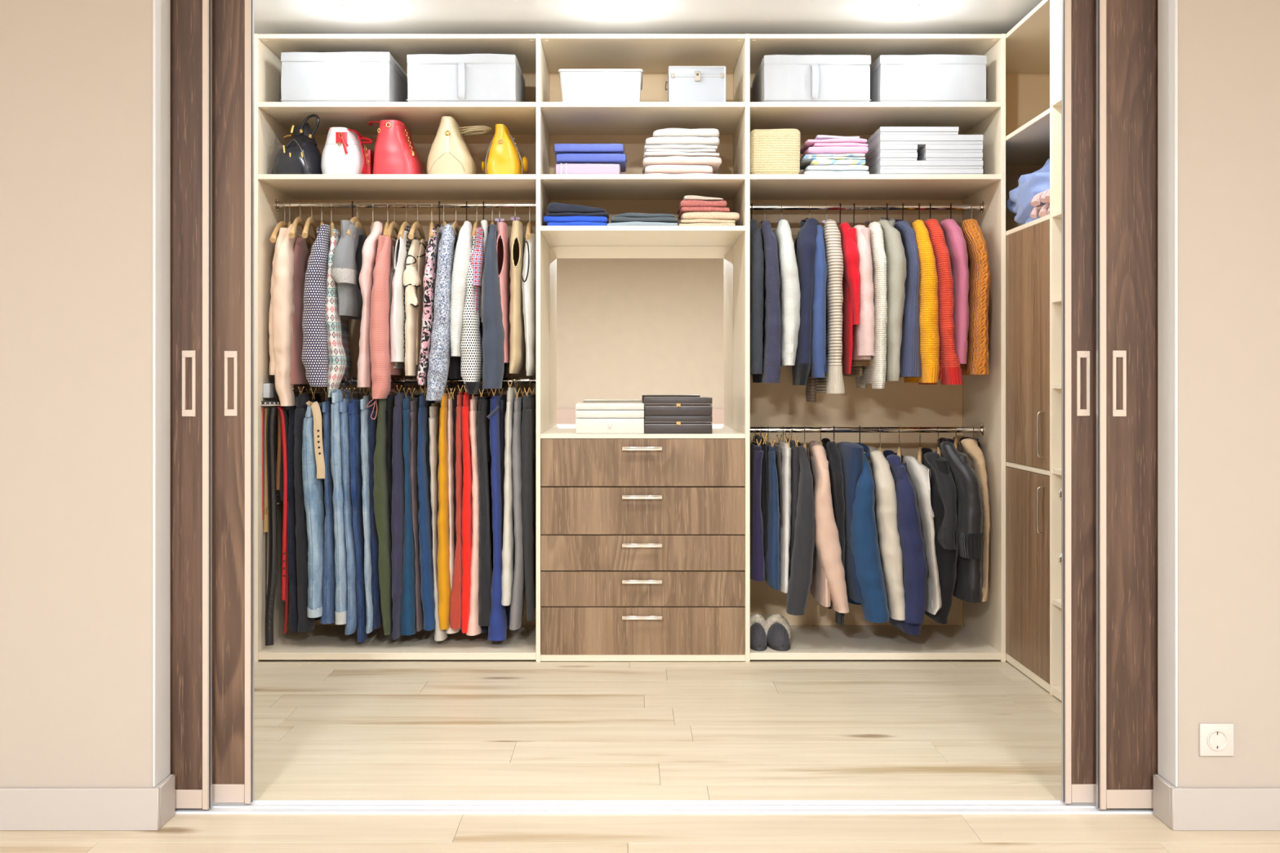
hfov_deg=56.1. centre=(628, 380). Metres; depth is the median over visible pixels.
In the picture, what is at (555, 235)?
shelf
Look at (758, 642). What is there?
slipper
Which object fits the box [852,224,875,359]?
sweater
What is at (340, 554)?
jeans
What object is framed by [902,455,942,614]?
blazer
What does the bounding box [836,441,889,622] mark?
blazer
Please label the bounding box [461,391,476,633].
trousers
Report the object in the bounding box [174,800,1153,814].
track
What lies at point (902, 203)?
hanger
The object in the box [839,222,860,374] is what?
sweater
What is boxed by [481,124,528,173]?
handbag
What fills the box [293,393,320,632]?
trousers
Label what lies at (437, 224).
hanger
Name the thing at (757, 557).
skirt
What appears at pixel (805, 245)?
jacket
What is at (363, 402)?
jeans
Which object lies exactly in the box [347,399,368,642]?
jeans
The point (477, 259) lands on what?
shirt
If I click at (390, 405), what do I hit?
trousers
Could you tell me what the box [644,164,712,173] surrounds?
sheet
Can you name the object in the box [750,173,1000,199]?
shelf
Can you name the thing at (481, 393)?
hanger
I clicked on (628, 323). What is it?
open shelf niche
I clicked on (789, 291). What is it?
sweater
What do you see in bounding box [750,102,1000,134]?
shelf
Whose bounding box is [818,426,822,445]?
wooden hanger
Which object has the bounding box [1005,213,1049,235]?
shelf
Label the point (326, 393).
hanger
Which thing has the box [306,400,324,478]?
belt
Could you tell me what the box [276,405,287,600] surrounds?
belt
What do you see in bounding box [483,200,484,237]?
hanger
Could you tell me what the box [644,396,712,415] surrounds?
box
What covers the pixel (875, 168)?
tray
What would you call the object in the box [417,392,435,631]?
trousers
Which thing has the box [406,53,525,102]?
storage box
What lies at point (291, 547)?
trousers
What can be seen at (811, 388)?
sweater
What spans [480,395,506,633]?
trousers
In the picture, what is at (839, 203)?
hanger
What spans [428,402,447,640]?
trousers
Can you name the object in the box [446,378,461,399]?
hanger
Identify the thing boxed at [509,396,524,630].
trousers
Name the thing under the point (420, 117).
shelf
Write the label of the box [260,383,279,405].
rack
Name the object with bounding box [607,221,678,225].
folded garment
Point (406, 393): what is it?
hanger
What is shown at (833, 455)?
cardigan
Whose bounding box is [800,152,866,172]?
sheet
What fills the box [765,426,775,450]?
hanger
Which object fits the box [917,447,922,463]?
wooden hanger
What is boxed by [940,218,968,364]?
sweater
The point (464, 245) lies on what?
sweater
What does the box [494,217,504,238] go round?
hanger
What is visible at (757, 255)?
sweater
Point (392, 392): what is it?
hanger
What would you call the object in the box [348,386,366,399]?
hanger
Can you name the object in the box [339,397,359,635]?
jeans
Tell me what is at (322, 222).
wooden hanger
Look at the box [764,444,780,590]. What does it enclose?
skirt
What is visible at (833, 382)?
sweater
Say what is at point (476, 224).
wooden hanger
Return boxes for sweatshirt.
[330,219,364,319]
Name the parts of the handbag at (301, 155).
handle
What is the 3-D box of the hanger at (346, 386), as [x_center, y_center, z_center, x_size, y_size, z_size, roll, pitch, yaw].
[-1.186,0.017,5.050,0.026,0.070,0.310,0,0,0]
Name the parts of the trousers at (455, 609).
seat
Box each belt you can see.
[262,407,264,519]
[262,408,268,532]
[265,407,277,645]
[265,532,266,605]
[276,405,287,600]
[276,408,288,501]
[276,409,281,504]
[282,408,288,633]
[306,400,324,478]
[486,405,500,418]
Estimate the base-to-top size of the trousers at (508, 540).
0.882 m
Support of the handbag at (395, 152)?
on the wardrobe at (273, 118)
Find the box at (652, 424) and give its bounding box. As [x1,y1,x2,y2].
[644,414,712,433]
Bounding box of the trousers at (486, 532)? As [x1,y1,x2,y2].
[476,395,493,626]
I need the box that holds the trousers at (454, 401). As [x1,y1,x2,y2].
[452,395,457,555]
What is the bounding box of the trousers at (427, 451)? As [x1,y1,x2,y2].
[425,404,431,517]
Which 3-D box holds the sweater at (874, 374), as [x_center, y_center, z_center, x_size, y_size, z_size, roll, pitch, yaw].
[1.008,-0.308,5.029,0.067,0.679,0.514,0,0,0]
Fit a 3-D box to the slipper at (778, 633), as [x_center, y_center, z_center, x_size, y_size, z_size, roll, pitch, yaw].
[0.612,1.026,4.947,0.121,0.121,0.235,0,0,0]
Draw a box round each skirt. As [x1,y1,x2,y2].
[750,443,764,581]
[753,435,768,580]
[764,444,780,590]
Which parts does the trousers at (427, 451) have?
seat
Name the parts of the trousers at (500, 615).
seat, leg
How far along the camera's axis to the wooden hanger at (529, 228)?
4.93 m
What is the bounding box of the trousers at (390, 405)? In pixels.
[385,394,396,519]
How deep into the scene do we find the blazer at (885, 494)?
4.79 m
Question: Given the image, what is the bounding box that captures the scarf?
[1030,188,1049,218]
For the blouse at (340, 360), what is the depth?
4.84 m
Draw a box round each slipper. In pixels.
[750,613,767,651]
[765,613,791,651]
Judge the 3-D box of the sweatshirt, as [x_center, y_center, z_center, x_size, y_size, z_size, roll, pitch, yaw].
[-1.156,-0.469,5.042,0.097,0.410,0.529,0,0,0]
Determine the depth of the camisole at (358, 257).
4.99 m
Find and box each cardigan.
[479,219,488,322]
[821,438,845,626]
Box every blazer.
[786,441,815,615]
[808,440,848,613]
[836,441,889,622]
[865,446,905,620]
[883,449,927,635]
[902,455,942,614]
[921,447,958,624]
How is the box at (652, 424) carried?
on the shelving unit at (642, 535)
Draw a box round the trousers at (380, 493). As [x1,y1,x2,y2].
[372,394,394,635]
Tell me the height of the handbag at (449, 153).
0.243 m
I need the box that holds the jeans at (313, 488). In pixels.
[302,402,325,617]
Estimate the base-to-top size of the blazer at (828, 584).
0.663 m
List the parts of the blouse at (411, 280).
armhole trim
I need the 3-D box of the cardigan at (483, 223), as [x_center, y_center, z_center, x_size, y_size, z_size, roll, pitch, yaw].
[-0.604,-0.451,5.080,0.046,0.427,0.454,0,0,-3]
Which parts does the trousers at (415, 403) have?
seat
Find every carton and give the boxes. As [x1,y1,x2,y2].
[865,134,982,157]
[865,144,917,164]
[866,126,959,147]
[866,152,917,171]
[868,160,982,173]
[875,168,982,173]
[916,144,982,159]
[916,152,982,160]
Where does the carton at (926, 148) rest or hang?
on the carton at (926, 156)
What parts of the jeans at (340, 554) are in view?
seat, leg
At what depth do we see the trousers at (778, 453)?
4.94 m
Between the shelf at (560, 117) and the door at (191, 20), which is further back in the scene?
the shelf at (560, 117)
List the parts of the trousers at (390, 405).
leg, seat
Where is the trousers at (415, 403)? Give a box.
[409,397,423,631]
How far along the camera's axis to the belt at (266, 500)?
4.87 m
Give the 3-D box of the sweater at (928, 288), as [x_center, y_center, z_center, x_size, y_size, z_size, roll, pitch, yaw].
[1.212,-0.324,5.026,0.094,0.663,0.540,0,0,3]
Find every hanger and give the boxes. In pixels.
[269,200,288,243]
[287,201,291,227]
[288,201,311,248]
[292,384,310,393]
[297,386,320,395]
[301,201,317,241]
[311,386,331,399]
[320,201,323,226]
[323,387,345,399]
[329,201,335,237]
[338,376,355,390]
[341,376,362,399]
[346,200,366,235]
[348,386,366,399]
[351,200,353,217]
[354,200,365,237]
[363,387,369,395]
[371,201,373,229]
[382,201,391,239]
[385,376,399,399]
[387,200,399,239]
[395,377,413,392]
[397,201,409,239]
[403,376,420,398]
[408,201,426,239]
[408,384,426,399]
[419,385,426,393]
[428,221,434,238]
[434,200,440,229]
[441,200,447,226]
[444,378,457,395]
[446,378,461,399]
[449,378,464,399]
[452,200,459,236]
[457,384,465,391]
[471,201,479,237]
[478,387,491,399]
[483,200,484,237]
[490,387,503,395]
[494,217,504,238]
[506,377,518,390]
[510,201,519,241]
[514,376,524,397]
[524,201,533,239]
[524,377,534,397]
[750,426,761,446]
[751,203,752,219]
[755,426,767,444]
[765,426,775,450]
[776,426,791,448]
[784,426,799,446]
[802,426,807,452]
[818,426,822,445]
[822,203,827,226]
[838,203,841,228]
[853,203,854,227]
[864,203,873,227]
[878,426,882,452]
[897,426,902,463]
[902,203,903,220]
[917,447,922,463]
[918,203,919,219]
[936,426,941,456]
[950,203,951,218]
[953,426,959,448]
[970,426,978,441]
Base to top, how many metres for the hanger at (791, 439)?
0.084 m
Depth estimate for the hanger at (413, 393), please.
4.90 m
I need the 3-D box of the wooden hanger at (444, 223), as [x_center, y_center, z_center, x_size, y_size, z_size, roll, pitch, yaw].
[-0.777,-0.664,5.050,0.024,0.182,0.348,0,0,-14]
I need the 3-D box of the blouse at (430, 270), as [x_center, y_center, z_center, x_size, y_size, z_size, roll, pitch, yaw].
[-0.821,-0.304,5.053,0.074,0.644,0.474,0,0,-1]
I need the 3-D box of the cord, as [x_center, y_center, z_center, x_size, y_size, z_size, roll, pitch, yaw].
[-1.034,0.112,4.845,0.045,0.088,0.014,0,0,0]
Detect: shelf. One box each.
[257,102,536,134]
[257,173,536,199]
[540,102,745,134]
[540,173,745,199]
[540,225,745,245]
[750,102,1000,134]
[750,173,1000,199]
[1005,107,1049,164]
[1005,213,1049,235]
[1005,461,1049,475]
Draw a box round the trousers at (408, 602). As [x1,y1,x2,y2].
[400,395,418,635]
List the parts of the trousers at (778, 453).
panel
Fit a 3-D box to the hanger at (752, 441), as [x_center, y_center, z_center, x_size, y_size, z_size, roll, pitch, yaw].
[0.532,0.237,5.050,0.026,0.094,0.310,0,0,0]
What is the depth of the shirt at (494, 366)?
4.79 m
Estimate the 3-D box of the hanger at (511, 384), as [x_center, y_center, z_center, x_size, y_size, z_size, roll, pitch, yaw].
[-0.484,0.013,5.050,0.026,0.062,0.310,0,0,0]
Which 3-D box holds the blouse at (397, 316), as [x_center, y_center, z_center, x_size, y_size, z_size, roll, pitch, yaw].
[-0.944,-0.350,4.997,0.068,0.546,0.342,0,0,0]
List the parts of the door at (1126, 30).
flush pull, rail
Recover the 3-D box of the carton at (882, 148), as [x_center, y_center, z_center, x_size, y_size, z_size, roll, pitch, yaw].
[1.090,-0.938,4.995,0.151,0.032,0.301,0,0,0]
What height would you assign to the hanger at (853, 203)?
0.177 m
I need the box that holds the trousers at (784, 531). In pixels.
[778,441,791,593]
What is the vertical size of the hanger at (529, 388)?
0.093 m
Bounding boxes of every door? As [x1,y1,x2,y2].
[169,0,212,809]
[212,0,253,804]
[1061,0,1096,804]
[1096,0,1158,809]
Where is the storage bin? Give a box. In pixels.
[558,68,643,102]
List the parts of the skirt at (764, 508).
panel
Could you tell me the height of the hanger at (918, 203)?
0.173 m
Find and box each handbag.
[271,114,322,173]
[320,127,373,173]
[368,120,425,173]
[426,115,492,173]
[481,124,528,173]
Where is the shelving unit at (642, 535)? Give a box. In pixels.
[540,34,745,661]
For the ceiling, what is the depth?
4.74 m
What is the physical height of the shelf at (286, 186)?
0.020 m
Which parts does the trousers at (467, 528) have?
seat, leg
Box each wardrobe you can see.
[253,33,549,662]
[733,33,1005,662]
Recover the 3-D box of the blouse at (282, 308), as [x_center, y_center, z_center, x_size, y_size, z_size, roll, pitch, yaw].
[-1.419,-0.281,5.058,0.114,0.764,0.472,0,0,0]
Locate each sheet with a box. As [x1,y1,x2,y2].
[642,144,719,167]
[642,155,722,173]
[644,128,719,146]
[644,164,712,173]
[650,172,717,173]
[800,138,867,153]
[800,142,868,159]
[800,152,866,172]
[800,164,869,173]
[813,135,859,139]
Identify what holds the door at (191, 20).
on the track
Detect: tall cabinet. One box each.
[1005,0,1061,696]
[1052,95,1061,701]
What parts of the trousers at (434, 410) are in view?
seat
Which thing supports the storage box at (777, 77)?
on the wardrobe at (976, 631)
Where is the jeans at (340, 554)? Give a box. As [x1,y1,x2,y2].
[330,389,355,624]
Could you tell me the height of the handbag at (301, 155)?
0.261 m
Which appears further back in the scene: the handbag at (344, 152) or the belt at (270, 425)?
the handbag at (344, 152)
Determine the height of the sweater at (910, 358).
0.668 m
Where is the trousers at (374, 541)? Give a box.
[368,398,382,629]
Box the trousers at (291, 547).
[287,396,298,631]
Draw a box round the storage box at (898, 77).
[870,53,986,102]
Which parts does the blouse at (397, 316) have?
armhole trim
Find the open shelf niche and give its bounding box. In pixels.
[549,245,733,428]
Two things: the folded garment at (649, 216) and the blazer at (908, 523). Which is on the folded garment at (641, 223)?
the folded garment at (649, 216)
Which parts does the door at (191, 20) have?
rail, flush pull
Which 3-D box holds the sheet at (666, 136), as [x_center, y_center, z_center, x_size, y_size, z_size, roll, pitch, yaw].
[0.221,-0.991,5.001,0.306,0.072,0.307,0,0,0]
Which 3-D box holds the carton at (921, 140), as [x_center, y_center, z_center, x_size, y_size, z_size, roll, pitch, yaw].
[1.222,-0.974,4.995,0.416,0.038,0.301,0,0,0]
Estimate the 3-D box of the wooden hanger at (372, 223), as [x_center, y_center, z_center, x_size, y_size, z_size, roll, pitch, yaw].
[-1.074,-0.664,5.050,0.024,0.182,0.348,0,0,-13]
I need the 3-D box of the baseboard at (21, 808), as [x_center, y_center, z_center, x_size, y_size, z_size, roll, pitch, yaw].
[-2.037,1.071,3.055,1.726,0.105,0.113,0,0,0]
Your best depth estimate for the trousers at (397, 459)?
4.86 m
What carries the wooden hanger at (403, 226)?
hanging from the wardrobe at (273, 118)
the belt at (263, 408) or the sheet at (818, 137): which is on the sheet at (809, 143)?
the sheet at (818, 137)
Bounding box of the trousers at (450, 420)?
[444,395,461,634]
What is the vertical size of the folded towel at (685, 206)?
0.050 m
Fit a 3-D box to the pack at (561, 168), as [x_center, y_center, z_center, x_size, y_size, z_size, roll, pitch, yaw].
[-0.166,-0.856,4.976,0.273,0.057,0.268,0,0,0]
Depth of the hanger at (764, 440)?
4.90 m
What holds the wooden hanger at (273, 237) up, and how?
hanging from the wardrobe at (273, 118)
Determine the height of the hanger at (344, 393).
0.094 m
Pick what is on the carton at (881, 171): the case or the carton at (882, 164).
the carton at (882, 164)
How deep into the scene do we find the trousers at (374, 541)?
4.89 m
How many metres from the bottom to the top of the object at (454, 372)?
0.605 m
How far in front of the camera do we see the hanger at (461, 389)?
4.90 m
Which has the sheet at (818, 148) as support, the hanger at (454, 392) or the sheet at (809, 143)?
the sheet at (809, 143)
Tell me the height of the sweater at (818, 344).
0.622 m
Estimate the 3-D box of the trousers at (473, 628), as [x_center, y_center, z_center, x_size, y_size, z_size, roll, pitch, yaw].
[-0.633,0.548,5.026,0.066,0.968,0.352,0,0,0]
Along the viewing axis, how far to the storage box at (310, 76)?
4.83 m
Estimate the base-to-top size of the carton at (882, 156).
0.032 m
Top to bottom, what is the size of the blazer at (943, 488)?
0.685 m
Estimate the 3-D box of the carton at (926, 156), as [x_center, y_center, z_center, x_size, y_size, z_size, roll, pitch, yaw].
[1.313,-0.905,4.995,0.231,0.032,0.301,0,0,0]
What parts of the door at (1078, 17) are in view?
flush pull, panel, rail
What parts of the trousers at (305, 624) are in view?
seat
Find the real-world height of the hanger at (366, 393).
0.094 m
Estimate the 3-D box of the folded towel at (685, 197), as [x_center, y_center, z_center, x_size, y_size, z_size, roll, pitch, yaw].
[0.303,-0.744,4.990,0.168,0.024,0.289,0,0,0]
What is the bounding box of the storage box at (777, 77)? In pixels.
[751,54,871,102]
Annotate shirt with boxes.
[301,223,330,386]
[357,221,383,386]
[426,222,455,400]
[470,227,484,323]
[481,223,506,388]
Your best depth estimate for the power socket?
3.01 m
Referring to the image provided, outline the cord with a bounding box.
[366,398,377,419]
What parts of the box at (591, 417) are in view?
lid, drawer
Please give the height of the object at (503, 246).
0.588 m
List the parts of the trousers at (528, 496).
seat, leg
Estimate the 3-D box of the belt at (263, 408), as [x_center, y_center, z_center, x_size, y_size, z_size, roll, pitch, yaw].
[-1.482,0.335,4.860,0.015,0.455,0.005,0,0,0]
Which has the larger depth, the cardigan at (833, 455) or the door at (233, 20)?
the cardigan at (833, 455)
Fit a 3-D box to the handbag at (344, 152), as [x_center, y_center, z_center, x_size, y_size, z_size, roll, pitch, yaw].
[-1.162,-0.939,4.997,0.207,0.224,0.271,0,0,0]
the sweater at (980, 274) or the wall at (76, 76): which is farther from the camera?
the sweater at (980, 274)
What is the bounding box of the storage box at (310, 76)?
[280,51,407,102]
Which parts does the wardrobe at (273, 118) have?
panel, panel, clothe rail, clothe rail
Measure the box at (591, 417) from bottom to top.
0.120 m
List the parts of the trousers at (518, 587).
seat, leg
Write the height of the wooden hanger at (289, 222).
0.178 m
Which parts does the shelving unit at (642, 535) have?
handle, handle, handle, handle, handle, panel, drawer, drawer, drawer, drawer, drawer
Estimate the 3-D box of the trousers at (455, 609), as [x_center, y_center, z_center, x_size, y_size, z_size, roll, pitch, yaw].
[-0.701,0.524,5.009,0.061,0.956,0.353,0,0,1]
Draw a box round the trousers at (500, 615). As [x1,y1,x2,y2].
[487,395,510,640]
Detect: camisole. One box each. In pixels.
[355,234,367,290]
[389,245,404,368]
[416,239,428,364]
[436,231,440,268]
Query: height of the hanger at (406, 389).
0.083 m
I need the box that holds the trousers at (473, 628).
[466,395,481,635]
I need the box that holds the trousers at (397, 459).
[391,391,411,639]
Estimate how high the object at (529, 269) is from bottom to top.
0.594 m
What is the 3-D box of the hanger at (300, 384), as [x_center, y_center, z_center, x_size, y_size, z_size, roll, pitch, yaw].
[-1.378,0.029,5.050,0.026,0.094,0.310,0,0,0]
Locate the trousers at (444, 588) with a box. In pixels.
[436,392,453,630]
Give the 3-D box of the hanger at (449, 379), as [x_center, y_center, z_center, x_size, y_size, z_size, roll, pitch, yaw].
[-0.750,0.024,5.050,0.026,0.085,0.310,0,0,0]
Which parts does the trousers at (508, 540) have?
seat, leg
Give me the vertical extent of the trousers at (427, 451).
0.884 m
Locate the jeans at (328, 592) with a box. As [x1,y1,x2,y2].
[320,398,335,624]
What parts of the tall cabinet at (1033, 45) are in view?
panel, panel, door, door, panel, handle, handle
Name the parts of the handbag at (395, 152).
handle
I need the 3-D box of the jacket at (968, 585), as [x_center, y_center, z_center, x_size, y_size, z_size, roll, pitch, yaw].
[1.357,0.565,5.019,0.171,0.645,0.537,0,0,0]
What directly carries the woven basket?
on the wardrobe at (976, 631)
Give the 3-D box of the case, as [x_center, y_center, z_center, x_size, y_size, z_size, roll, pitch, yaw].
[0.273,-1.195,4.973,0.243,0.159,0.253,0,0,0]
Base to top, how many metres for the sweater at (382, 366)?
0.664 m
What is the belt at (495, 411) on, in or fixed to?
attached to the trousers at (500, 615)
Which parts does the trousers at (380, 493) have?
seat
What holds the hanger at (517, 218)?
hanging from the wardrobe at (273, 118)
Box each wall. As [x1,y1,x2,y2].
[0,0,152,786]
[1177,0,1279,786]
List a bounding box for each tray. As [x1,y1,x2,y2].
[871,165,982,173]
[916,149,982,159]
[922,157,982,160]
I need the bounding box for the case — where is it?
[664,66,725,102]
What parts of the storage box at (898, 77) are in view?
lid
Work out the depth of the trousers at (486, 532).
4.88 m
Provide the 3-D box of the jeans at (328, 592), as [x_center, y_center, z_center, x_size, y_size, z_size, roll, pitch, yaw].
[-1.230,0.531,5.035,0.067,0.915,0.358,0,0,0]
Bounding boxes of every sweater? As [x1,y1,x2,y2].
[369,235,402,399]
[449,220,472,356]
[750,219,764,374]
[752,220,781,382]
[772,219,800,366]
[805,371,816,401]
[810,224,826,377]
[815,219,844,393]
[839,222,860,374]
[844,359,869,376]
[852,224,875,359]
[855,221,887,388]
[878,217,906,381]
[894,219,921,377]
[903,219,939,382]
[918,218,963,384]
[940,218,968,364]
[960,218,991,375]
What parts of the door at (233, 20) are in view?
rail, flush pull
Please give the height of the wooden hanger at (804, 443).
0.162 m
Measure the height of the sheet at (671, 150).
0.049 m
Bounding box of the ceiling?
[253,0,1042,34]
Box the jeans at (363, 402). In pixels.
[360,395,373,633]
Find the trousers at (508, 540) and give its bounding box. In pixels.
[501,386,517,605]
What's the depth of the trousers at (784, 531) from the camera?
4.89 m
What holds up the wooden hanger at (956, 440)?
hanging from the wardrobe at (976, 631)
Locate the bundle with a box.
[1006,158,1049,225]
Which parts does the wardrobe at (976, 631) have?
panel, clothe rail, clothe rail, panel, panel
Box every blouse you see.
[268,223,306,406]
[325,228,351,397]
[390,230,408,361]
[402,239,421,376]
[417,227,437,385]
[460,235,486,394]
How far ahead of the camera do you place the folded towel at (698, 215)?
4.85 m
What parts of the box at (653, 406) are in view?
lid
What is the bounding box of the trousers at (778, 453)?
[772,443,782,527]
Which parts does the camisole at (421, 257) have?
armhole trim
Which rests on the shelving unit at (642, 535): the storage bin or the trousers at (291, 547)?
the storage bin
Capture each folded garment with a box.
[543,214,608,225]
[545,201,609,222]
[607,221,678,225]
[612,212,677,222]
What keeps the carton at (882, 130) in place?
on the carton at (921, 140)
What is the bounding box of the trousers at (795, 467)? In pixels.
[786,439,799,577]
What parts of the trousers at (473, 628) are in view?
seat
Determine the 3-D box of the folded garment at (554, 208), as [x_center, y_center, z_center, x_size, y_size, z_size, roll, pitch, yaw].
[-0.210,-0.698,4.990,0.257,0.058,0.285,0,0,0]
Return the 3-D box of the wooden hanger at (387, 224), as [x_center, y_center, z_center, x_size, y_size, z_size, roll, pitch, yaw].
[-1.012,-0.664,5.050,0.024,0.182,0.348,0,0,-8]
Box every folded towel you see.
[678,200,728,219]
[678,218,735,225]
[679,211,739,223]
[682,195,723,200]
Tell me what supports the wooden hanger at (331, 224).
hanging from the wardrobe at (273, 118)
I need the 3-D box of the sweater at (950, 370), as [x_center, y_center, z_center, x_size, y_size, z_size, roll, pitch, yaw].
[1.269,-0.322,5.021,0.136,0.673,0.536,0,0,-1]
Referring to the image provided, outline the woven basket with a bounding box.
[750,128,800,173]
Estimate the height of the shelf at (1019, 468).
0.018 m
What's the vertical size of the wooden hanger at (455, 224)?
0.178 m
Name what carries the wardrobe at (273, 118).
on the floor
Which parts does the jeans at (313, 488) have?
seat, leg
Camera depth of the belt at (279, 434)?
4.90 m
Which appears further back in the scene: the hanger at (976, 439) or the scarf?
the hanger at (976, 439)
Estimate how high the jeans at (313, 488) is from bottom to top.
0.865 m
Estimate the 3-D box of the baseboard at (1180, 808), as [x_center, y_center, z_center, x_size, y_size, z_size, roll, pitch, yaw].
[2.229,1.071,3.055,1.742,0.105,0.113,0,0,0]
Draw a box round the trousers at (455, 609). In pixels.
[448,391,464,629]
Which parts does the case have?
lid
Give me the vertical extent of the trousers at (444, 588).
0.955 m
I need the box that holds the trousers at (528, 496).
[520,394,536,621]
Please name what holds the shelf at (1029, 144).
attached to the tall cabinet at (1033, 45)
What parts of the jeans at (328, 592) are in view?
seat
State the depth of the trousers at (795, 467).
4.91 m
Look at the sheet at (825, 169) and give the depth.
4.86 m
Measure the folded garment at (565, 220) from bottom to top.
0.055 m
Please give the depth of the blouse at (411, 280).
4.87 m
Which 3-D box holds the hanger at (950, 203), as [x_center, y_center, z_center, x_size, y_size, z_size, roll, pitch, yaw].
[1.355,-0.663,5.050,0.007,0.168,0.338,0,0,12]
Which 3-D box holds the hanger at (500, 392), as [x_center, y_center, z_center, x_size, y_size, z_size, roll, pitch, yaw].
[-0.549,0.029,5.050,0.026,0.094,0.310,0,0,0]
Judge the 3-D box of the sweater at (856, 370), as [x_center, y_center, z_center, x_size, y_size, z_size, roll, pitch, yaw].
[0.967,-0.138,5.160,0.101,0.236,0.430,0,0,0]
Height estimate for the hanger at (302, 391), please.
0.089 m
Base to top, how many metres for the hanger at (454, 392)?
0.093 m
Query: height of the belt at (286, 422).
0.377 m
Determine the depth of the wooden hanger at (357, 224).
5.04 m
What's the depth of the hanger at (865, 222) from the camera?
5.04 m
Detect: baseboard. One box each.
[0,774,174,831]
[1153,774,1279,831]
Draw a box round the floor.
[0,659,1279,852]
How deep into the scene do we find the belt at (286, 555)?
4.93 m
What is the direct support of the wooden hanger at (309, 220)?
hanging from the wardrobe at (273, 118)
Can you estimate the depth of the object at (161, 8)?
3.04 m
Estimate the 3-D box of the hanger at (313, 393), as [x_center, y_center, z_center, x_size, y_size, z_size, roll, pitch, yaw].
[-1.285,0.029,5.050,0.026,0.094,0.310,0,0,0]
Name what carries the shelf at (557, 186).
attached to the shelving unit at (642, 535)
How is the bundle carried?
in the tall cabinet at (1033, 45)
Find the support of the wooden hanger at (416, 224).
hanging from the wardrobe at (273, 118)
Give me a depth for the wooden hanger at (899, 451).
4.99 m
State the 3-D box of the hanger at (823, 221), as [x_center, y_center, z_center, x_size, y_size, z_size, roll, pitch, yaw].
[0.832,-0.661,5.050,0.041,0.171,0.229,0,0,0]
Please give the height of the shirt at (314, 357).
0.685 m
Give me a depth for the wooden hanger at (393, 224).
5.01 m
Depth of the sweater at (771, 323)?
4.80 m
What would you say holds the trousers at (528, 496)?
attached to the wardrobe at (273, 118)
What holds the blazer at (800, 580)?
in the wardrobe at (976, 631)
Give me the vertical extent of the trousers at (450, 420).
0.968 m
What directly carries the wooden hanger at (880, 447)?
hanging from the wardrobe at (976, 631)
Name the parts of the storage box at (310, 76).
lid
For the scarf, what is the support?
on the tall cabinet at (1033, 45)
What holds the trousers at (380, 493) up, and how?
hanging from the hanger
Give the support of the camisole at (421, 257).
hanging from the wooden hanger at (431, 226)
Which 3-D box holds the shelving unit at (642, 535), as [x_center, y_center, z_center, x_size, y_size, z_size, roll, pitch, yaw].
[0.057,-0.132,5.064,0.818,2.511,0.588,0,0,0]
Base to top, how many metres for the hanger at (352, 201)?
0.177 m
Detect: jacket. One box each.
[791,217,819,385]
[935,437,983,603]
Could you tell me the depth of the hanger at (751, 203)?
5.04 m
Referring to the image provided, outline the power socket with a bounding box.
[1199,723,1234,756]
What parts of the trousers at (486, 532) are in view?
seat, leg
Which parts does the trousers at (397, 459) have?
leg, seat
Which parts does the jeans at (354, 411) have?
seat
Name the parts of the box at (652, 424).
lid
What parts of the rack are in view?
plate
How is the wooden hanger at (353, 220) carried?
hanging from the wardrobe at (273, 118)
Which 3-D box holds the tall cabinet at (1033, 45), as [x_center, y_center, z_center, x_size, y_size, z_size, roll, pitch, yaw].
[1.796,-0.132,4.821,0.641,2.511,1.078,0,0,0]
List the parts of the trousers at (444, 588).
seat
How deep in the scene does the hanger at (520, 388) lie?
5.04 m
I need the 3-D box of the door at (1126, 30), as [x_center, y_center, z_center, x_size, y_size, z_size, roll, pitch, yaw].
[1.549,-0.105,3.133,0.651,2.441,0.026,0,0,0]

